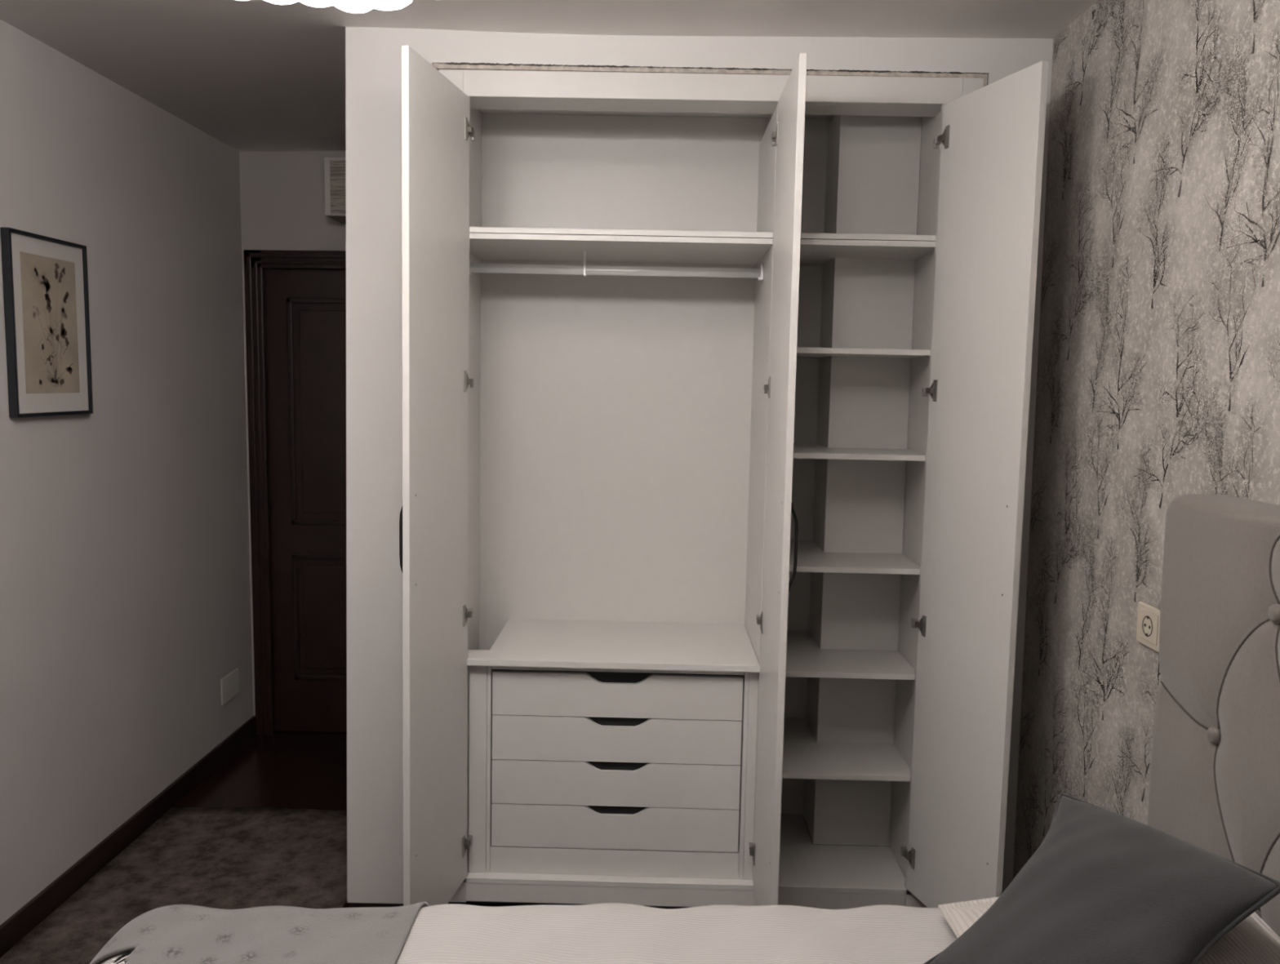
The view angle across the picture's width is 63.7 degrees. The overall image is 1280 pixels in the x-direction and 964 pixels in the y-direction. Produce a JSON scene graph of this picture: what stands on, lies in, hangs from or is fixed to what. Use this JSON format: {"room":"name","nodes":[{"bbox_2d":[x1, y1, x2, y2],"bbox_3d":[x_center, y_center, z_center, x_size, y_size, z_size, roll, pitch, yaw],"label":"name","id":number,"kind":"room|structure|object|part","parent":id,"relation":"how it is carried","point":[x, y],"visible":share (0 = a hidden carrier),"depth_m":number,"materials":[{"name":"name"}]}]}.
{"room":"bedroom","nodes":[
{"label":"bedroom","id":0,"kind":"room"},
{"bbox_2d":[0,19,253,924],"bbox_3d":[-1.774,0.074,1.992,0.100,2.550,5.478,1,6,1],"label":"wall","id":1,"kind":"structure","parent":0,"point":[125,589],"depth_m":3.35,"materials":[{"name":"paint"}]},
{"bbox_2d":[0,226,93,417],"bbox_3d":[-1.692,-0.444,2.955,0.023,0.506,0.378,1,6,1],"label":"framed picture","id":2,"kind":"object","parent":1,"relation":"attached to","point":[45,279],"visible":1,"depth_m":2.93,"materials":[{"name":"black"}]},
{"bbox_2d":[19,251,79,393],"bbox_3d":[-1.689,-0.448,2.956,0.001,0.386,0.265,1,6,1],"label":"print","id":3,"kind":"object","parent":2,"relation":"attached to","point":[50,308],"depth_m":2.95,"materials":[{"name":"paper"}]},
{"bbox_2d":[0,715,255,957],"bbox_3d":[-1.733,1.317,1.961,0.015,0.083,5.178,1,6,1],"label":"baseboard","id":4,"kind":"structure","parent":1,"relation":"attached to","point":[46,902],"depth_m":3.34,"materials":[{"name":"brown wood"}]},
{"bbox_2d":[220,667,239,705],"bbox_3d":[-1.699,0.847,4.270,0.007,0.110,0.170,1,6,1],"label":"cover plate","id":5,"kind":"object","parent":1,"relation":"attached to","point":[229,684],"visible":1,"depth_m":4.26,"materials":[{"name":"grey plastic"}]},
{"bbox_2d":[239,151,346,715],"bbox_3d":[-1.209,-0.160,4.472,0.955,2.550,0.120,1,6,1],"label":"wall","id":6,"kind":"structure","parent":0,"point":[282,193],"depth_m":4.32,"materials":[{"name":"paint"}]},
{"bbox_2d":[244,249,346,735],"bbox_3d":[-1.256,0.069,4.469,0.836,2.095,0.131,1,6,1],"label":"door","id":7,"kind":"structure","parent":6,"relation":"in","point":[295,300],"depth_m":4.44,"materials":[{"name":"brown wood"}]},
{"bbox_3d":[-1.252,-0.295,4.416,0.508,0.970,0.010,1,6,1],"label":"panel moulding","id":8,"kind":"part","parent":7,"relation":"part of","materials":[{"name":"brown wood"}]},
{"bbox_3d":[-1.262,0.596,4.502,0.508,0.560,0.010,1,6,1],"label":"panel moulding","id":9,"kind":"part","parent":7,"relation":"part of","materials":[{"name":"brown wood"}]},
{"bbox_3d":[-1.252,-0.295,4.417,0.408,0.870,0.008,1,6,1],"label":"panel","id":10,"kind":"part","parent":7,"relation":"part of","materials":[{"name":"brown wood"}]},
{"bbox_3d":[-1.262,0.595,4.503,0.408,0.460,0.008,1,6,1],"label":"panel","id":11,"kind":"part","parent":7,"relation":"part of","materials":[{"name":"brown wood"}]},
{"bbox_2d":[324,157,346,224],"bbox_3d":[-1.036,-1.180,4.195,0.425,0.226,0.227,1,6,1],"label":"wall box","id":12,"kind":"object","parent":6,"relation":"attached to","point":[335,168],"visible":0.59,"depth_m":4.09,"materials":[{"name":"grey plastic"}]},
{"bbox_3d":[-1.027,-1.168,4.090,0.403,0.208,0.008,1,6,1],"label":"lid","id":13,"kind":"part","parent":12,"relation":"part of","materials":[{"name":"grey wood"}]},
{"bbox_2d":[173,730,877,908],"bbox_3d":[-0.333,1.416,2.049,3.016,0.100,5.578,1,6,1],"label":"floor","id":14,"kind":"structure","parent":0,"point":[283,769],"depth_m":4.05,"materials":[{"name":"brown wood"}]},
{"bbox_2d":[0,807,346,963],"bbox_3d":[-1.310,1.358,1.957,0.824,0.010,3.576,1,6,1],"label":"carpet runner","id":15,"kind":"object","parent":14,"relation":"on","point":[223,858],"visible":0.67,"depth_m":3.24,"materials":[{"name":"carpet"}]},
{"bbox_2d":[399,45,1048,909],"bbox_3d":[0.183,0.061,2.976,1.565,2.462,0.975,1,6,1],"label":"wardrobe","id":16,"kind":"object","parent":14,"relation":"on","point":[714,430],"visible":0.99,"depth_m":3.06,"materials":[{"name":"white wood"}]},
{"bbox_3d":[-0.584,0.141,2.551,0.023,0.226,0.010,2,6,9],"label":"handle","id":17,"kind":"part","parent":16,"relation":"part of","materials":[{"name":"black metal"}]},
{"bbox_3d":[-0.534,0.075,2.718,0.018,2.232,0.440,2,6,9],"label":"door","id":18,"kind":"part","parent":16,"relation":"part of","materials":[{"name":"white wood"}]},
{"bbox_3d":[-0.505,1.062,3.052,0.012,0.025,0.030,1,6,1],"label":"hinge arm","id":19,"kind":"part","parent":16,"relation":"part of","materials":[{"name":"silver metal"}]},
{"bbox_3d":[-0.491,0.381,2.986,0.012,0.025,0.030,1,6,1],"label":"hinge arm","id":20,"kind":"part","parent":16,"relation":"part of","materials":[{"name":"silver metal"}]},
{"bbox_3d":[-0.478,-0.280,2.922,0.012,0.025,0.030,1,6,1],"label":"hinge arm","id":21,"kind":"part","parent":16,"relation":"part of","materials":[{"name":"silver metal"}]},
{"bbox_3d":[-0.464,-0.961,2.856,0.012,0.025,0.030,1,6,1],"label":"hinge arm","id":22,"kind":"part","parent":16,"relation":"part of","materials":[{"name":"silver metal"}]},
{"bbox_3d":[-0.550,0.022,3.214,0.018,2.400,0.518,1,6,1],"label":"panel","id":23,"kind":"part","parent":16,"relation":"part of","materials":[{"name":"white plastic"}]},
{"bbox_2d":[463,830,754,890],"bbox_3d":[-0.095,1.161,3.297,0.936,0.016,0.519,1,6,1],"label":"shelf","id":24,"kind":"object","parent":16,"relation":"attached to","point":[486,877],"depth_m":3.05,"materials":[{"name":"white wood"}]},
{"bbox_2d":[466,618,759,672],"bbox_3d":[-0.100,0.505,3.233,0.899,0.019,0.519,1,6,1],"label":"countertop","id":25,"kind":"structure","parent":16,"relation":"on","point":[522,642],"depth_m":3.15,"materials":[{"name":"white wood"}]},
{"bbox_3d":[-0.074,1.027,3.067,0.734,0.129,0.016,1,6,1],"label":"drawer","id":26,"kind":"part","parent":16,"relation":"part of","materials":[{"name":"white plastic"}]},
{"bbox_3d":[-0.072,0.894,3.054,0.734,0.132,0.016,1,6,1],"label":"drawer","id":27,"kind":"part","parent":16,"relation":"part of","materials":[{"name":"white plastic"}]},
{"bbox_3d":[-0.069,0.760,3.041,0.734,0.132,0.016,1,6,1],"label":"drawer","id":28,"kind":"part","parent":16,"relation":"part of","materials":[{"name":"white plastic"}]},
{"bbox_3d":[-0.064,0.540,3.096,0.742,0.019,0.160,1,6,1],"label":"rail","id":29,"kind":"part","parent":16,"relation":"part of","materials":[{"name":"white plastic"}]},
{"bbox_3d":[-0.067,0.627,3.028,0.734,0.128,0.016,1,6,1],"label":"drawer","id":30,"kind":"part","parent":16,"relation":"part of","materials":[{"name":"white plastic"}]},
{"bbox_2d":[469,226,773,238],"bbox_3d":[-0.075,-0.720,3.121,0.899,0.016,0.507,1,6,1],"label":"shelf","id":31,"kind":"object","parent":16,"relation":"attached to","point":[474,232],"depth_m":2.87,"materials":[{"name":"white wood"}]},
{"bbox_2d":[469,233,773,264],"bbox_3d":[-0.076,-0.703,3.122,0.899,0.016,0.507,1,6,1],"label":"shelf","id":32,"kind":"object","parent":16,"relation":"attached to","point":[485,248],"depth_m":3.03,"materials":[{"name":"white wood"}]},
{"bbox_3d":[-0.077,-0.021,3.449,0.918,2.340,0.010,1,6,1],"label":"panel","id":33,"kind":"part","parent":16,"relation":"part of","materials":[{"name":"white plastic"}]},
{"bbox_3d":[0.167,-1.171,3.138,1.365,0.018,0.381,1,6,1],"label":"panel","id":34,"kind":"part","parent":16,"relation":"part of","materials":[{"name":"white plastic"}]},
{"bbox_3d":[0.329,1.080,3.041,0.012,0.025,0.030,1,6,1],"label":"hinge arm","id":35,"kind":"part","parent":16,"relation":"part of","materials":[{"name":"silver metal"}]},
{"bbox_3d":[0.369,-0.943,2.845,0.012,0.025,0.030,1,6,1],"label":"hinge arm","id":36,"kind":"part","parent":16,"relation":"part of","materials":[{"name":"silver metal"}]},
{"bbox_3d":[0.360,0.094,2.711,0.018,2.232,0.424,1,6,1],"label":"door","id":37,"kind":"part","parent":16,"relation":"part of","materials":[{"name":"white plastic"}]},
{"bbox_3d":[0.378,0.161,2.546,0.023,0.226,0.010,1,6,1],"label":"handle","id":38,"kind":"part","parent":16,"relation":"part of","materials":[{"name":"black metal"}]},
{"bbox_2d":[779,813,813,844],"bbox_3d":[0.467,1.160,3.431,0.182,0.016,0.234,1,6,1],"label":"shelf","id":39,"kind":"object","parent":16,"relation":"attached to","point":[793,828],"depth_m":3.41,"materials":[{"name":"white wood"}]},
{"bbox_3d":[0.605,-0.006,3.440,0.446,2.340,0.010,1,6,1],"label":"panel","id":40,"kind":"part","parent":16,"relation":"part of","materials":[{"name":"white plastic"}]},
{"bbox_2d":[777,844,911,894],"bbox_3d":[0.585,1.187,3.171,0.428,0.016,0.284,1,6,1],"label":"shelf","id":41,"kind":"object","parent":16,"relation":"attached to","point":[803,868],"depth_m":3.14,"materials":[{"name":"white wood"}]},
{"bbox_2d":[782,718,910,781],"bbox_3d":[0.594,0.839,3.263,0.428,0.016,0.503,1,6,1],"label":"shelf","id":42,"kind":"object","parent":16,"relation":"attached to","point":[806,754],"depth_m":3.15,"materials":[{"name":"white wood"}]},
{"bbox_2d":[785,630,915,679],"bbox_3d":[0.600,0.537,3.234,0.428,0.016,0.503,1,6,1],"label":"shelf","id":43,"kind":"object","parent":16,"relation":"attached to","point":[806,656],"depth_m":3.12,"materials":[{"name":"white wood"}]},
{"bbox_2d":[789,540,919,574],"bbox_3d":[0.606,0.229,3.204,0.428,0.016,0.503,1,6,1],"label":"shelf","id":44,"kind":"object","parent":16,"relation":"attached to","point":[813,556],"depth_m":3.08,"materials":[{"name":"white wood"}]},
{"bbox_2d":[793,442,924,461],"bbox_3d":[0.613,-0.096,3.172,0.428,0.016,0.503,1,6,1],"label":"shelf","id":45,"kind":"object","parent":16,"relation":"attached to","point":[832,451],"depth_m":3.03,"materials":[{"name":"white wood"}]},
{"bbox_2d":[796,346,929,358],"bbox_3d":[0.618,-0.391,3.144,0.428,0.016,0.503,1,6,1],"label":"shelf","id":46,"kind":"object","parent":16,"relation":"attached to","point":[802,352],"depth_m":2.90,"materials":[{"name":"white wood"}]},
{"bbox_2d":[800,239,935,266],"bbox_3d":[0.625,-0.688,3.113,0.428,0.016,0.507,1,6,1],"label":"shelf","id":47,"kind":"object","parent":16,"relation":"attached to","point":[813,252],"depth_m":2.98,"materials":[{"name":"white wood"}]},
{"bbox_2d":[800,232,935,241],"bbox_3d":[0.625,-0.705,3.111,0.428,0.016,0.507,1,6,1],"label":"shelf","id":48,"kind":"object","parent":16,"relation":"attached to","point":[805,237],"depth_m":2.86,"materials":[{"name":"white wood"}]},
{"bbox_3d":[0.784,1.090,3.035,0.028,0.025,0.030,1,6,1],"label":"hinge arm","id":49,"kind":"part","parent":16,"relation":"part of","materials":[{"name":"silver metal"}]},
{"bbox_3d":[0.833,0.052,3.195,0.018,2.400,0.518,1,6,1],"label":"panel","id":50,"kind":"part","parent":16,"relation":"part of","materials":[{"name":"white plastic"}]},
{"bbox_3d":[0.797,0.408,2.969,0.028,0.025,0.030,1,6,1],"label":"hinge arm","id":51,"kind":"part","parent":16,"relation":"part of","materials":[{"name":"silver metal"}]},
{"bbox_3d":[0.811,-0.252,2.905,0.028,0.025,0.030,1,6,1],"label":"hinge arm","id":52,"kind":"part","parent":16,"relation":"part of","materials":[{"name":"silver metal"}]},
{"bbox_3d":[0.824,-0.933,2.839,0.028,0.025,0.030,1,6,1],"label":"hinge arm","id":53,"kind":"part","parent":16,"relation":"part of","materials":[{"name":"silver metal"}]},
{"bbox_3d":[0.870,0.103,2.721,0.018,2.232,0.414,0,6,-16],"label":"door","id":54,"kind":"part","parent":16,"relation":"part of","materials":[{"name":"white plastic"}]},
{"bbox_2d":[1146,493,1279,937],"bbox_3d":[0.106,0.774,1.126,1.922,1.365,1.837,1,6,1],"label":"headboard","id":55,"kind":"object","parent":14,"relation":"on","point":[1215,779],"visible":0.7,"depth_m":1.76,"materials":[{"name":"grey leather"}]},
{"bbox_2d":[97,902,957,963],"bbox_3d":[-0.018,1.007,1.165,1.858,0.419,1.616,1,6,1],"label":"duvet","id":56,"kind":"object","parent":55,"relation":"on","point":[603,933],"visible":0.56,"depth_m":1.72,"materials":[{"name":"white fabric"}]},
{"bbox_2d":[89,902,429,963],"bbox_3d":[-0.670,0.935,1.152,0.557,0.301,1.578,1,6,1],"label":"throw blanket","id":57,"kind":"object","parent":56,"relation":"on","point":[175,934],"visible":0.93,"depth_m":1.69,"materials":[{"name":"grey fabric"}]},
{"bbox_2d":[937,897,1279,963],"bbox_3d":[0.723,0.705,1.425,0.456,0.160,0.705,1,6,1],"label":"pillow","id":58,"kind":"object","parent":56,"relation":"on","point":[1251,941],"visible":0.15,"depth_m":1.43,"materials":[{"name":"white fabric"}]},
{"bbox_2d":[923,793,1279,963],"bbox_3d":[0.626,0.614,1.423,0.626,0.177,0.384,-5,8,-43],"label":"cushion","id":59,"kind":"object","parent":58,"relation":"on","point":[1102,886],"visible":1,"depth_m":1.39,"materials":[{"name":"fabric"}]},
{"bbox_2d":[0,0,1097,151],"bbox_3d":[-0.303,-1.192,1.797,3.016,0.140,5.578,1,6,1],"label":"ceiling","id":60,"kind":"structure","parent":0,"point":[250,75],"depth_m":2.77,"materials":[{"name":"paint"}]},
{"bbox_2d":[237,0,412,13],"bbox_3d":[-0.298,-0.906,1.349,1.066,0.321,0.594,4,6,31],"label":"ceiling lamp","id":61,"kind":"object","parent":60,"relation":"attached to","point":[348,6],"visible":1,"depth_m":1.71,"materials":[{"name":"white metal"}]},
{"bbox_2d":[345,26,1053,903],"bbox_3d":[0.137,-0.060,3.658,1.960,2.540,1.478,1,6,1],"label":"wall","id":62,"kind":"structure","parent":0,"point":[373,55],"depth_m":2.88,"materials":[{"name":"paint"}]},
{"bbox_2d":[348,902,403,906],"bbox_3d":[0.111,1.267,3.056,1.956,0.014,0.016,1,6,1],"label":"baseboard","id":63,"kind":"structure","parent":62,"relation":"attached to","point":[350,904],"depth_m":3.06,"materials":[{"name":"wood"}]},
{"bbox_2d":[432,62,988,86],"bbox_3d":[0.177,0.017,2.932,1.517,2.326,0.021,1,6,1],"label":"trim","id":64,"kind":"structure","parent":62,"relation":"attached to","point":[466,66],"depth_m":2.81,"materials":[{"name":"paint"}]},
{"bbox_2d":[1013,0,1279,879],"bbox_3d":[1.132,0.162,1.425,0.101,2.550,4.420,1,6,1],"label":"wall","id":65,"kind":"structure","parent":0,"point":[1158,373],"depth_m":2.30,"materials":[{"name":"paper"}]},
{"bbox_2d":[1136,601,1159,653],"bbox_3d":[1.084,0.309,2.187,0.013,0.088,0.118,1,6,1],"label":"power socket","id":66,"kind":"object","parent":65,"relation":"attached to","point":[1148,616],"visible":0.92,"depth_m":2.19,"materials":[{"name":"beige plastic"}]}
]}

